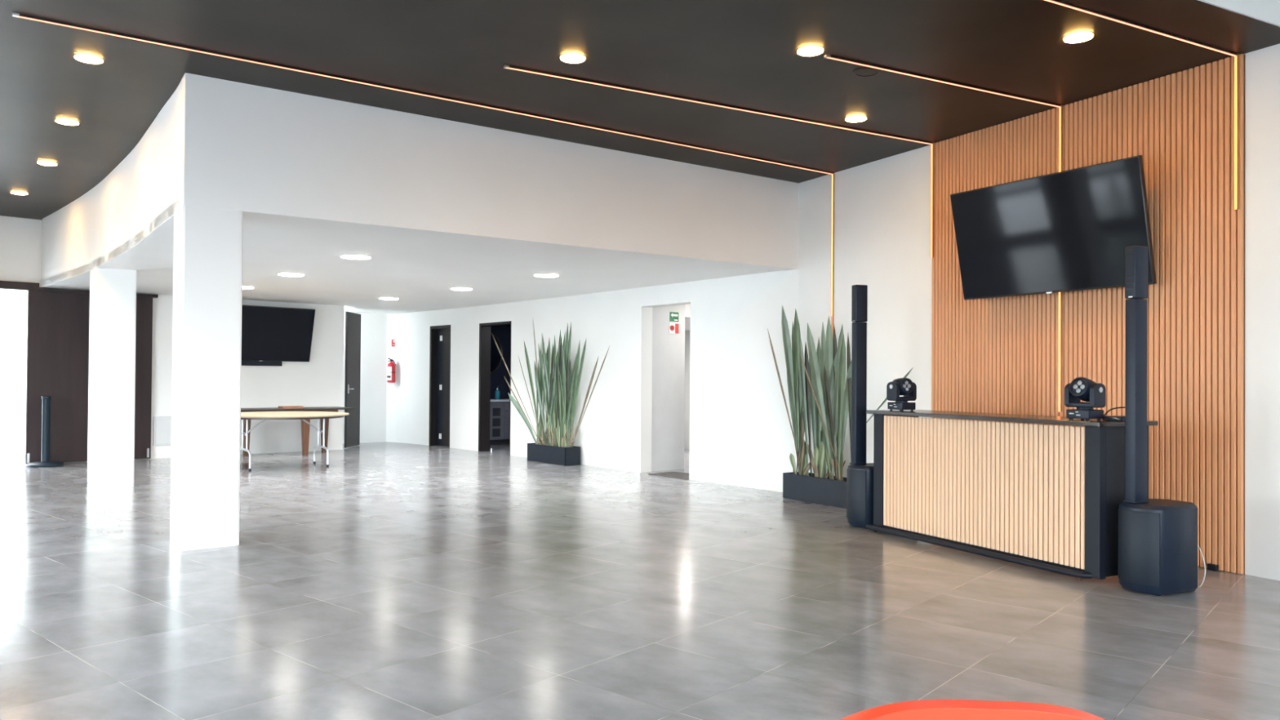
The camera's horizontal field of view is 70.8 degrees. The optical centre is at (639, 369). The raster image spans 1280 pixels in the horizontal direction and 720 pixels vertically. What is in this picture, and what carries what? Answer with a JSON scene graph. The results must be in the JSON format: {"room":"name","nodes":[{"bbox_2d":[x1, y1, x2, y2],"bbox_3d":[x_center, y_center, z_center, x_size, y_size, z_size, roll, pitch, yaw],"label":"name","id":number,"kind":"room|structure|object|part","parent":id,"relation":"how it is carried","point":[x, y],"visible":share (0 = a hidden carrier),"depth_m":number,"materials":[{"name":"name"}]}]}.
{"room":"entertainment venue","nodes":[
{"label":"entertainment venue","id":0,"kind":"room"},
{"bbox_2d":[0,294,17,445],"bbox_3d":[-13.318,-0.014,15.307,4.738,2.750,0.120,1,-1,-36],"label":"wall","id":1,"kind":"structure","parent":0,"point":[8,304],"depth_m":16.52,"materials":[{"name":"white paint"}]},
{"bbox_2d":[0,288,20,295],"bbox_3d":[-11.205,-1.436,14.138,3.400,0.100,5.200,1,-1,-29],"label":"ceiling","id":2,"kind":"structure","parent":0,"point":[2,291],"depth_m":15.95,"materials":[{"name":"white paint"}]},
{"bbox_2d":[16,289,26,462],"bbox_3d":[-10.169,0.004,14.910,0.120,2.750,4.292,1,-1,-36],"label":"wall","id":3,"kind":"structure","parent":0,"point":[22,297],"depth_m":14.61,"materials":[{"name":"white paint"}]},
{"bbox_2d":[87,266,136,484],"bbox_3d":[-6.414,0.070,10.941,0.451,2.591,0.418,1,-1,-36],"label":"column","id":4,"kind":"structure","parent":0,"point":[113,291],"depth_m":10.78,"materials":[{"name":"white paint"}]},
{"bbox_2d":[41,72,205,288],"bbox_3d":[-5.935,-1.715,10.031,0.338,1.006,8.391,1,-1,-40],"label":"wall","id":5,"kind":"structure","parent":0,"point":[145,183],"depth_m":8.86,"materials":[{"name":"white paint"}]},
{"bbox_2d":[0,215,344,463],"bbox_3d":[-8.736,-0.457,13.229,9.010,3.658,0.160,1,-1,-42],"label":"wall","id":6,"kind":"structure","parent":0,"point":[318,381],"depth_m":15.26,"materials":[{"name":"white paint"}]},
{"bbox_2d":[0,280,158,464],"bbox_3d":[-8.967,0.048,12.836,3.755,2.613,0.113,1,-1,-42],"label":"sliding door","id":7,"kind":"structure","parent":6,"relation":"in","point":[58,320],"depth_m":13.27,"materials":[{"name":"brown wood"}]},
{"bbox_2d":[153,416,171,445],"bbox_3d":[-7.426,0.962,14.250,0.480,0.460,0.045,1,-1,-42],"label":"hatch","id":8,"kind":"object","parent":6,"relation":"attached to","point":[162,424],"visible":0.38,"depth_m":14.17,"materials":[{"name":"white laminate"}]},
{"bbox_2d":[241,305,315,365],"bbox_3d":[-6.306,-0.563,15.065,1.650,0.987,0.316,1,-1,-42],"label":"television","id":9,"kind":"object","parent":6,"relation":"attached to","point":[271,335],"visible":0.58,"depth_m":15.17,"materials":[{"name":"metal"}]},
{"bbox_2d":[344,311,360,448],"bbox_3d":[-5.312,0.183,16.762,0.103,2.480,0.722,0,-1,2],"label":"door","id":10,"kind":"structure","parent":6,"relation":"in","point":[353,321],"depth_m":16.70,"materials":[{"name":"wood"}]},
{"bbox_2d":[169,202,243,551],"bbox_3d":[-3.371,0.052,7.004,0.420,2.591,0.483,1,-1,-35],"label":"column","id":11,"kind":"structure","parent":0,"point":[207,264],"depth_m":6.81,"materials":[{"name":"white paint"}]},
{"bbox_2d":[342,311,386,444],"bbox_3d":[-5.695,0.104,17.681,1.499,2.671,0.150,1,-1,-44],"label":"wall","id":12,"kind":"structure","parent":0,"point":[373,376],"depth_m":17.93,"materials":[{"name":"white paint"}]},
{"bbox_2d":[41,196,781,313],"bbox_3d":[-4.013,-1.226,12.519,6.486,0.094,10.902,1,-1,-40],"label":"ceiling","id":13,"kind":"structure","parent":0,"point":[420,270],"depth_m":10.62,"materials":[{"name":"white paint"}]},
{"bbox_2d":[242,286,254,288],"bbox_3d":[-5.679,-1.174,12.870,0.324,0.013,0.324,1,-1,-29],"label":"recessed light","id":14,"kind":"object","parent":13,"relation":"in","point":[243,287],"visible":0.47,"depth_m":12.82,"materials":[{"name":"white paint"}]},
{"bbox_2d":[277,272,304,276],"bbox_3d":[-4.341,-1.181,11.214,0.324,0.013,0.324,1,-1,-29],"label":"recessed light","id":15,"kind":"object","parent":13,"relation":"in","point":[289,274],"visible":1,"depth_m":11.14,"materials":[{"name":"white paint"}]},
{"bbox_2d":[339,254,372,259],"bbox_3d":[-3.004,-1.189,9.528,0.324,0.013,0.324,1,-1,-29],"label":"recessed light","id":16,"kind":"object","parent":13,"relation":"in","point":[346,256],"visible":1,"depth_m":9.49,"materials":[{"name":"white paint"}]},
{"bbox_2d":[378,297,398,299],"bbox_3d":[-4.050,-1.146,14.528,0.324,0.013,0.324,1,-1,-29],"label":"recessed light","id":17,"kind":"object","parent":13,"relation":"in","point":[382,298],"visible":1,"depth_m":14.44,"materials":[{"name":"white paint"}]},
{"bbox_2d":[449,287,472,290],"bbox_3d":[-2.549,-1.152,12.875,0.324,0.013,0.324,1,-1,-29],"label":"recessed light","id":18,"kind":"object","parent":13,"relation":"in","point":[454,288],"visible":1,"depth_m":12.83,"materials":[{"name":"white paint"}]},
{"bbox_2d":[533,273,559,277],"bbox_3d":[-1.153,-1.160,11.102,0.324,0.013,0.324,1,-1,-29],"label":"recessed light","id":19,"kind":"object","parent":13,"relation":"in","point":[542,275],"visible":1,"depth_m":11.03,"materials":[{"name":"white paint"}]},
{"bbox_2d":[179,73,798,271],"bbox_3d":[-0.841,-1.693,8.599,6.347,1.006,0.200,1,-1,-35],"label":"wall","id":20,"kind":"structure","parent":0,"point":[270,153],"depth_m":8.03,"materials":[{"name":"white paint"}]},
{"bbox_2d":[489,324,511,399],"bbox_3d":[-1.854,0.160,17.025,2.500,2.600,3.350,1,-1,-41],"label":"wall","id":21,"kind":"structure","parent":0,"point":[502,332],"depth_m":18.30,"materials":[{"name":"black paint"}]},
{"bbox_2d":[490,333,502,373],"bbox_3d":[-3.122,-0.339,17.988,0.876,0.876,0.031,1,-1,-41],"label":"round mirror","id":22,"kind":"object","parent":21,"relation":"attached to","point":[495,357],"visible":0.34,"depth_m":18.16,"materials":[{"name":"black mirror"}]},
{"bbox_2d":[386,258,799,492],"bbox_3d":[-1.495,0.090,14.389,0.453,2.691,10.539,1,-1,-41],"label":"wall","id":23,"kind":"structure","parent":0,"point":[741,434],"depth_m":12.66,"materials":[{"name":"white paint"}]},
{"bbox_2d":[386,358,395,382],"bbox_3d":[-4.932,0.013,17.889,0.166,0.489,0.225,0,-1,21],"label":"fire extinguisher","id":24,"kind":"object","parent":23,"relation":"attached to","point":[391,368],"visible":1,"depth_m":17.82,"materials":[{"name":"red metal"}]},
{"bbox_2d":[391,339,395,346],"bbox_3d":[-4.925,-0.536,18.048,0.100,0.145,0.014,0,-1,-4],"label":"sign","id":25,"kind":"object","parent":23,"relation":"attached to","point":[393,340],"visible":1,"depth_m":18.04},
{"bbox_2d":[428,324,450,447],"bbox_3d":[-3.707,0.305,17.065,0.200,2.286,0.735,1,-1,-44],"label":"door","id":26,"kind":"structure","parent":23,"relation":"in","point":[440,335],"depth_m":17.20,"materials":[{"name":"black laminate"}]},
{"bbox_2d":[478,320,511,455],"bbox_3d":[-2.430,0.310,15.652,0.232,2.266,1.037,1,-1,-41],"label":"door","id":27,"kind":"structure","parent":23,"relation":"in","point":[484,386],"depth_m":15.97,"materials":[{"name":"black laminate"}]},
{"bbox_2d":[0,441,1279,719],"bbox_3d":[-2.360,1.432,7.264,21.000,0.150,31.000,1,-1,-29],"label":"floor","id":28,"kind":"structure","parent":0,"point":[387,580],"depth_m":5.10,"materials":[{"name":"tile"}]},
{"bbox_2d":[26,395,64,467],"bbox_3d":[-8.472,0.870,12.847,0.456,1.001,0.456,1,-1,-29],"label":"stanchion post","id":29,"kind":"object","parent":28,"relation":"on","point":[46,400],"visible":1,"depth_m":12.80,"materials":[{"name":"black metal"}]},
{"bbox_3d":[-8.472,0.840,12.847,0.116,0.941,0.116,1,-1,-29],"label":"post","id":30,"kind":"part","parent":29,"relation":"part of","materials":[{"name":"metal"}]},
{"bbox_2d":[240,411,349,471],"bbox_3d":[-5.116,1.010,12.944,1.780,0.770,1.780,1,-1,-37],"label":"folding table","id":31,"kind":"object","parent":28,"relation":"on","point":[264,415],"visible":0.87,"depth_m":12.70,"materials":[{"name":"grey metal"}]},
{"bbox_2d":[240,406,354,456],"bbox_3d":[-5.830,1.021,14.886,2.000,0.779,0.720,1,-1,-42],"label":"wooden table","id":32,"kind":"object","parent":28,"relation":"on","point":[305,427],"visible":0.56,"depth_m":14.83,"materials":[{"name":"brown wood"}]},
{"bbox_3d":[-6.410,1.029,14.665,0.110,0.750,0.150,1,-1,-42],"label":"leg","id":33,"kind":"part","parent":32,"relation":"part of","materials":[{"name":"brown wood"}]},
{"bbox_2d":[278,405,303,408],"bbox_3d":[-5.736,0.613,14.800,0.342,0.034,0.202,1,-1,-42],"label":"wooden tray","id":34,"kind":"object","parent":32,"relation":"on","point":[279,406],"visible":1,"depth_m":14.76,"materials":[{"name":"brown wood"}]},
{"bbox_3d":[-5.520,1.037,14.867,0.110,0.750,0.150,1,-1,-42],"label":"leg","id":35,"kind":"part","parent":32,"relation":"part of","materials":[{"name":"brown wood"}]},
{"bbox_3d":[-5.438,1.044,15.528,0.110,0.750,0.150,1,-1,-42],"label":"leg","id":36,"kind":"part","parent":32,"relation":"part of","materials":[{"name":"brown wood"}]},
{"bbox_2d":[489,398,510,444],"bbox_3d":[-2.860,1.021,17.784,1.620,0.880,0.587,1,-1,-41],"label":"bathroom vanity","id":37,"kind":"object","parent":28,"relation":"on","point":[500,409],"visible":0.23,"depth_m":17.55,"materials":[{"name":"grey wood"}]},
{"bbox_2d":[492,408,500,416],"bbox_3d":[-2.788,0.819,17.499,0.170,0.155,0.012,1,-1,-41],"label":"open shelf","id":38,"kind":"object","parent":37,"relation":"attached to","point":[495,411],"depth_m":17.49,"materials":[{"name":"grey wood"}]},
{"bbox_2d":[492,417,500,426],"bbox_3d":[-2.789,1.018,17.497,0.170,0.155,0.012,1,-1,-41],"label":"open shelf","id":39,"kind":"object","parent":37,"relation":"attached to","point":[495,421],"depth_m":17.49,"materials":[{"name":"grey wood"}]},
{"bbox_2d":[492,428,500,436],"bbox_3d":[-2.791,1.218,17.495,0.170,0.155,0.012,1,-1,-41],"label":"open shelf","id":40,"kind":"object","parent":37,"relation":"attached to","point":[495,432],"depth_m":17.49,"materials":[{"name":"black wood"}]},
{"bbox_2d":[489,398,510,401],"bbox_3d":[-2.860,0.601,17.791,1.620,0.040,0.580,1,-1,-41],"label":"countertop","id":41,"kind":"structure","parent":37,"relation":"on","point":[507,399],"depth_m":17.55,"materials":[{"name":"white stone"}]},
{"bbox_2d":[494,386,499,399],"bbox_3d":[-2.805,0.454,17.700,0.096,0.253,0.096,1,-1,-29],"label":"soap bottle","id":42,"kind":"object","parent":41,"relation":"on","point":[496,392],"visible":0.98,"depth_m":17.66,"materials":[{"name":"teal plastic"}]},
{"bbox_3d":[-2.519,1.003,17.727,0.360,0.680,0.016,1,-1,-41],"label":"cabinet door","id":43,"kind":"part","parent":37,"relation":"part of","materials":[{"name":"grey wood"}]},
{"bbox_2d":[492,322,609,466],"bbox_3d":[-1.190,0.306,13.727,2.364,2.250,0.654,0,-1,36],"label":"plant","id":44,"kind":"object","parent":28,"relation":"on","point":[553,445],"visible":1,"depth_m":13.75,"materials":[{"name":"green plant"}]},
{"bbox_2d":[648,471,688,479],"bbox_3d":[0.535,1.422,12.150,0.480,0.012,0.744,1,-1,-39],"label":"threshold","id":45,"kind":"object","parent":28,"relation":"on","point":[680,475],"visible":0.71,"depth_m":12.16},
{"bbox_2d":[767,305,913,508],"bbox_3d":[2.014,0.344,9.258,0.591,2.130,1.740,1,-1,-32],"label":"plant","id":46,"kind":"object","parent":28,"relation":"on","point":[811,385],"visible":0.88,"depth_m":9.58,"materials":[{"name":"green plant"}]},
{"bbox_2d":[846,284,873,528],"bbox_3d":[2.092,0.317,8.082,0.470,2.160,0.320,1,-1,-19],"label":"speaker","id":47,"kind":"object","parent":28,"relation":"on","point":[860,473],"visible":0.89,"depth_m":8.07},
{"bbox_2d":[852,287,855,319],"bbox_3d":[1.919,-0.598,8.095,0.003,0.285,0.050,1,-1,-19],"label":"grille","id":48,"kind":"object","parent":47,"relation":"attached to","point":[853,288],"depth_m":8.09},
{"bbox_2d":[846,468,866,522],"bbox_3d":[1.903,1.110,8.010,0.081,0.446,0.280,1,-1,-19],"label":"grille","id":49,"kind":"object","parent":47,"relation":"attached to","point":[855,477],"depth_m":7.93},
{"bbox_2d":[849,462,866,464],"bbox_3d":[1.957,0.841,8.086,0.128,0.010,0.082,1,-1,-19],"label":"socket","id":50,"kind":"object","parent":47,"relation":"attached to","point":[850,463],"depth_m":8.06,"materials":[{"name":"black plastic"}]},
{"bbox_2d":[840,699,1105,719],"bbox_3d":[0.540,0.912,1.580,0.508,0.826,0.505,0,-1,5],"label":"chair","id":51,"kind":"object","parent":28,"relation":"on","point":[924,709],"visible":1,"depth_m":1.35,"materials":[{"name":"plastic"}]},
{"bbox_2d":[866,409,1158,580],"bbox_3d":[2.689,0.866,6.878,0.588,1.046,2.265,1,-1,-25],"label":"bar counter","id":52,"kind":"object","parent":28,"relation":"on","point":[1046,497],"depth_m":6.47,"materials":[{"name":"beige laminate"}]},
{"bbox_3d":[2.065,0.869,7.731,0.060,0.980,0.114,1,-1,-25],"label":"post","id":53,"kind":"part","parent":52,"relation":"part of","materials":[{"name":"black laminate"}]},
{"bbox_2d":[886,377,916,411],"bbox_3d":[2.220,0.207,7.653,0.235,0.282,0.170,1,-1,-31],"label":"lamp","id":54,"kind":"object","parent":52,"relation":"on","point":[905,387],"visible":0.99,"depth_m":7.60,"materials":[{"name":"black plastic"}]},
{"bbox_3d":[2.262,0.867,7.871,0.416,0.970,0.030,1,-1,-25],"label":"panel","id":55,"kind":"part","parent":52,"relation":"part of","materials":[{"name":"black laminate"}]},
{"bbox_3d":[2.441,1.342,6.805,0.087,0.044,2.176,1,-1,-25],"label":"foot rail","id":56,"kind":"part","parent":52,"relation":"part of","materials":[{"name":"black laminate"}]},
{"bbox_3d":[2.521,1.332,6.795,0.050,0.050,2.170,1,-1,-25],"label":"board","id":57,"kind":"part","parent":52,"relation":"part of","materials":[{"name":"black laminate"}]},
{"bbox_2d":[1064,377,1106,421],"bbox_3d":[2.978,0.193,6.029,0.178,0.288,0.236,1,-1,-29],"label":"lamp","id":58,"kind":"object","parent":52,"relation":"on","point":[1083,388],"visible":1,"depth_m":5.97,"materials":[{"name":"black plastic"}]},
{"bbox_3d":[2.958,0.856,5.854,0.060,0.980,0.110,1,-1,-25],"label":"post","id":59,"kind":"part","parent":52,"relation":"part of","materials":[{"name":"black laminate"}]},
{"bbox_2d":[1102,415,1124,421],"bbox_3d":[3.179,0.322,5.952,0.209,0.030,0.140,1,-1,-25],"label":"box","id":60,"kind":"object","parent":52,"relation":"on","point":[1110,418],"visible":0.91,"depth_m":5.90,"materials":[{"name":"black plastic"}]},
{"bbox_2d":[1103,406,1124,416],"bbox_3d":[3.232,0.285,5.974,0.296,0.082,0.075,0,-1,-4],"label":"power cable","id":61,"kind":"object","parent":52,"relation":"on","point":[1120,406],"visible":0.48,"depth_m":5.99,"materials":[{"name":"black plastic"}]},
{"bbox_3d":[3.190,0.853,5.921,0.416,0.970,0.030,1,-1,-25],"label":"panel","id":62,"kind":"part","parent":52,"relation":"part of","materials":[{"name":"black laminate"}]},
{"bbox_2d":[1118,244,1197,595],"bbox_3d":[3.251,0.301,5.668,0.470,2.160,0.320,1,-1,-24],"label":"speaker","id":63,"kind":"object","parent":28,"relation":"on","point":[1157,538],"visible":1,"depth_m":5.60},
{"bbox_2d":[1125,248,1133,294],"bbox_3d":[3.079,-0.615,5.665,0.003,0.285,0.050,1,-1,-24],"label":"grille","id":64,"kind":"object","parent":63,"relation":"attached to","point":[1129,252],"depth_m":5.67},
{"bbox_2d":[1123,499,1148,502],"bbox_3d":[3.116,0.824,5.660,0.128,0.010,0.082,1,-1,-24],"label":"socket","id":65,"kind":"object","parent":63,"relation":"attached to","point":[1124,500],"depth_m":5.63,"materials":[{"name":"black plastic"}]},
{"bbox_2d":[1118,506,1159,586],"bbox_3d":[3.068,1.094,5.580,0.081,0.446,0.280,1,-1,-24],"label":"grille","id":66,"kind":"object","parent":63,"relation":"attached to","point":[1139,527],"depth_m":5.52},
{"bbox_2d":[1197,544,1205,587],"bbox_3d":[3.609,1.219,5.884,0.098,0.332,0.395,0,-1,25],"label":"cable","id":67,"kind":"object","parent":28,"relation":"on","point":[1197,544],"visible":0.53,"depth_m":5.70,"materials":[{"name":"white plastic"}]},
{"bbox_2d":[0,0,1279,219],"bbox_3d":[-4.507,-2.260,8.885,12.750,0.120,13.915,1,-1,-29],"label":"ceiling","id":68,"kind":"structure","parent":0,"point":[743,54],"depth_m":6.45,"materials":[{"name":"paint"}]},
{"bbox_2d":[9,191,28,195],"bbox_3d":[-7.710,-2.193,11.188,0.190,0.011,0.190,1,-1,-29],"label":"recessed light","id":69,"kind":"object","parent":68,"relation":"in","point":[11,192],"visible":1,"depth_m":11.16,"materials":[{"name":"paint"}]},
{"bbox_2d":[36,160,57,165],"bbox_3d":[-6.325,-2.200,9.613,0.190,0.011,0.190,1,-1,-29],"label":"recessed light","id":70,"kind":"object","parent":68,"relation":"in","point":[42,162],"visible":1,"depth_m":9.59,"materials":[{"name":"paint"}]},
{"bbox_2d":[54,118,79,124],"bbox_3d":[-5.104,-2.207,8.029,0.190,0.011,0.190,1,-1,-29],"label":"recessed light","id":71,"kind":"object","parent":68,"relation":"in","point":[67,122],"visible":1,"depth_m":8.01,"materials":[{"name":"paint"}]},
{"bbox_2d":[73,53,104,63],"bbox_3d":[-3.929,-2.215,6.423,0.190,0.011,0.190,1,-1,-29],"label":"recessed light","id":72,"kind":"object","parent":68,"relation":"in","point":[86,58],"visible":1,"depth_m":6.41,"materials":[{"name":"paint"}]},
{"bbox_2d":[12,12,834,337],"bbox_3d":[-0.916,-0.587,7.699,7.335,3.198,0.030,1,-1,-35],"label":"led strip","id":73,"kind":"object","parent":68,"relation":"attached to","point":[15,15],"visible":0.93,"depth_m":7.25,"materials":[{"name":"orange metal"}]},
{"bbox_2d":[16,16,832,174],"bbox_3d":[-0.898,-2.170,7.721,7.317,0.005,0.007,1,-1,-35],"label":"diffuser","id":74,"kind":"object","parent":73,"relation":"attached to","point":[33,18],"depth_m":6.92,"materials":[{"name":"white"}]},
{"bbox_2d":[831,174,832,315],"bbox_3d":[2.088,-1.354,9.791,0.006,1.538,0.008,1,-1,-29],"label":"diffuser","id":75,"kind":"object","parent":73,"relation":"attached to","point":[832,175],"depth_m":9.79,"materials":[{"name":"white"}]},
{"bbox_2d":[559,53,586,62],"bbox_3d":[-0.472,-2.191,6.338,0.190,0.011,0.190,1,-1,-29],"label":"recessed light","id":76,"kind":"object","parent":68,"relation":"in","point":[566,57],"visible":1,"depth_m":6.32,"materials":[{"name":"paint"}]},
{"bbox_2d":[503,64,933,257],"bbox_3d":[0.895,-1.631,7.514,4.275,1.088,0.030,1,-1,-28],"label":"led strip","id":77,"kind":"object","parent":68,"relation":"attached to","point":[505,66],"visible":1,"depth_m":7.63,"materials":[{"name":"orange metal"}]},
{"bbox_2d":[506,67,932,144],"bbox_3d":[0.906,-2.159,7.523,4.258,0.005,0.007,1,-1,-28],"label":"diffuser","id":78,"kind":"object","parent":77,"relation":"attached to","point":[515,68],"depth_m":7.32,"materials":[{"name":"white"}]},
{"bbox_2d":[930,144,932,257],"bbox_3d":[2.760,-1.597,8.524,0.006,1.068,0.008,1,-1,-29],"label":"diffuser","id":79,"kind":"object","parent":77,"relation":"attached to","point":[931,144],"depth_m":8.52,"materials":[{"name":"white"}]},
{"bbox_2d":[796,44,824,56],"bbox_3d":[1.166,-2.181,6.167,0.190,0.011,0.190,1,-1,-29],"label":"recessed light","id":80,"kind":"object","parent":68,"relation":"in","point":[806,51],"visible":1,"depth_m":6.15,"materials":[{"name":"paint"}]},
{"bbox_2d":[844,115,866,122],"bbox_3d":[1.860,-2.160,7.758,0.190,0.011,0.190,1,-1,-29],"label":"recessed light","id":81,"kind":"object","parent":68,"relation":"in","point":[855,118],"visible":1,"depth_m":7.73,"materials":[{"name":"paint"}]},
{"bbox_2d":[853,66,880,76],"bbox_3d":[1.658,-2.174,6.573,0.196,0.010,0.196,1,-1,-29],"label":"ceiling speaker","id":82,"kind":"object","parent":68,"relation":"attached to","point":[864,71],"visible":1,"depth_m":6.56,"materials":[{"name":"paint"}]},
{"bbox_2d":[856,68,878,75],"bbox_3d":[1.658,-2.174,6.573,0.164,0.007,0.164,1,-1,-29],"label":"grille","id":83,"kind":"object","parent":82,"relation":"attached to","point":[860,72],"depth_m":6.57,"materials":[{"name":"metal"}]},
{"bbox_2d":[823,53,1062,411],"bbox_3d":[2.353,-0.923,6.788,2.422,2.498,0.030,1,-1,-27],"label":"led strip","id":84,"kind":"object","parent":68,"relation":"attached to","point":[827,56],"visible":0.89,"depth_m":7.31,"materials":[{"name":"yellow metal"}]},
{"bbox_2d":[828,57,1060,107],"bbox_3d":[2.370,-2.155,6.805,2.405,0.005,0.007,1,-1,-27],"label":"diffuser","id":85,"kind":"object","parent":84,"relation":"attached to","point":[851,61],"depth_m":6.74,"materials":[{"name":"white"}]},
{"bbox_2d":[1058,107,1060,411],"bbox_3d":[3.416,-0.900,7.334,0.006,2.478,0.008,1,-1,-29],"label":"diffuser","id":86,"kind":"object","parent":84,"relation":"attached to","point":[1059,108],"depth_m":7.33,"materials":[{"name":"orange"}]},
{"bbox_2d":[1062,31,1094,43],"bbox_3d":[2.866,-2.172,5.890,0.190,0.011,0.190,1,-1,-29],"label":"recessed light","id":87,"kind":"object","parent":68,"relation":"in","point":[1077,37],"visible":1,"depth_m":5.87,"materials":[{"name":"paint"}]},
{"bbox_2d":[1044,0,1239,209],"bbox_3d":[2.325,-1.654,5.254,3.985,1.068,0.030,1,-1,-28],"label":"led strip","id":88,"kind":"object","parent":68,"relation":"attached to","point":[1236,55],"visible":1,"depth_m":6.16,"materials":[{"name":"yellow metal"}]},
{"bbox_2d":[1044,0,1235,56],"bbox_3d":[2.337,-2.171,5.263,3.967,0.005,0.007,1,-1,-28],"label":"diffuser","id":89,"kind":"object","parent":88,"relation":"attached to","point":[1057,2],"depth_m":5.68,"materials":[{"name":"white"}]},
{"bbox_2d":[1235,56,1236,208],"bbox_3d":[4.077,-1.622,6.167,0.006,1.048,0.008,1,-1,-29],"label":"diffuser","id":90,"kind":"object","parent":88,"relation":"attached to","point":[1235,56],"depth_m":6.16,"materials":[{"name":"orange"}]},
{"bbox_2d":[651,304,684,471],"bbox_3d":[0.365,0.134,12.920,0.630,2.600,0.120,1,-1,-39],"label":"wall","id":91,"kind":"structure","parent":0,"point":[668,349],"depth_m":12.87,"materials":[{"name":"white paint"}]},
{"bbox_2d":[668,322,679,333],"bbox_3d":[0.489,-0.595,12.939,0.185,0.155,0.010,1,-1,-39],"label":"prohibition sign","id":92,"kind":"object","parent":91,"relation":"attached to","point":[673,327],"visible":1,"depth_m":12.94,"materials":[{"name":"plastic"}]},
{"bbox_2d":[670,311,678,321],"bbox_3d":[0.494,-0.763,12.943,0.165,0.135,0.010,1,-1,-39],"label":"route sign","id":93,"kind":"object","parent":91,"relation":"attached to","point":[673,315],"visible":1,"depth_m":12.94,"materials":[{"name":"green plastic"}]},
{"bbox_2d":[684,329,689,448],"bbox_3d":[1.020,0.152,14.234,3.300,2.600,4.814,1,-1,-39],"label":"wall","id":94,"kind":"structure","parent":0,"point":[686,404],"depth_m":16.87,"materials":[{"name":"white paint"}]},
{"bbox_2d":[684,303,690,330],"bbox_3d":[1.028,-0.983,14.246,3.300,0.430,4.814,1,-1,-39],"label":"ceiling","id":95,"kind":"structure","parent":0,"point":[687,307],"depth_m":13.32,"materials":[{"name":"white paint"}]},
{"bbox_2d":[797,43,1279,580],"bbox_3d":[4.987,-0.630,4.825,0.200,4.030,13.950,1,-1,-29],"label":"wall","id":96,"kind":"structure","parent":0,"point":[882,206],"depth_m":8.74,"materials":[{"name":"white paint"}]},
{"bbox_2d":[931,53,1244,574],"bbox_3d":[3.443,-0.378,7.343,0.030,3.552,2.755,1,-1,-29],"label":"cladding","id":97,"kind":"object","parent":96,"relation":"attached to","point":[997,354],"visible":0.61,"depth_m":6.66,"materials":[{"name":"brown wood"}]},
{"bbox_2d":[950,155,1156,300],"bbox_3d":[3.268,-1.075,7.219,0.338,0.920,1.650,1,-1,-32],"label":"television","id":98,"kind":"object","parent":97,"relation":"attached to","point":[1069,230],"visible":1,"depth_m":7.09,"materials":[{"name":"metal"}]},
{"bbox_2d":[1207,563,1218,570],"bbox_3d":[3.981,1.370,6.261,0.035,0.040,0.065,1,-1,-29],"label":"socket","id":99,"kind":"object","parent":97,"relation":"attached to","point":[1210,566],"visible":1,"depth_m":6.25,"materials":[{"name":"black plastic"}]},
{"bbox_2d":[1197,0,1279,26],"bbox_3d":[-1.304,-2.374,3.022,12.633,0.268,0.112,1,-1,-27],"label":"trim","id":100,"kind":"structure","parent":96,"relation":"attached to","point":[1264,11],"depth_m":5.58,"materials":[{"name":"white paint"}]}
]}

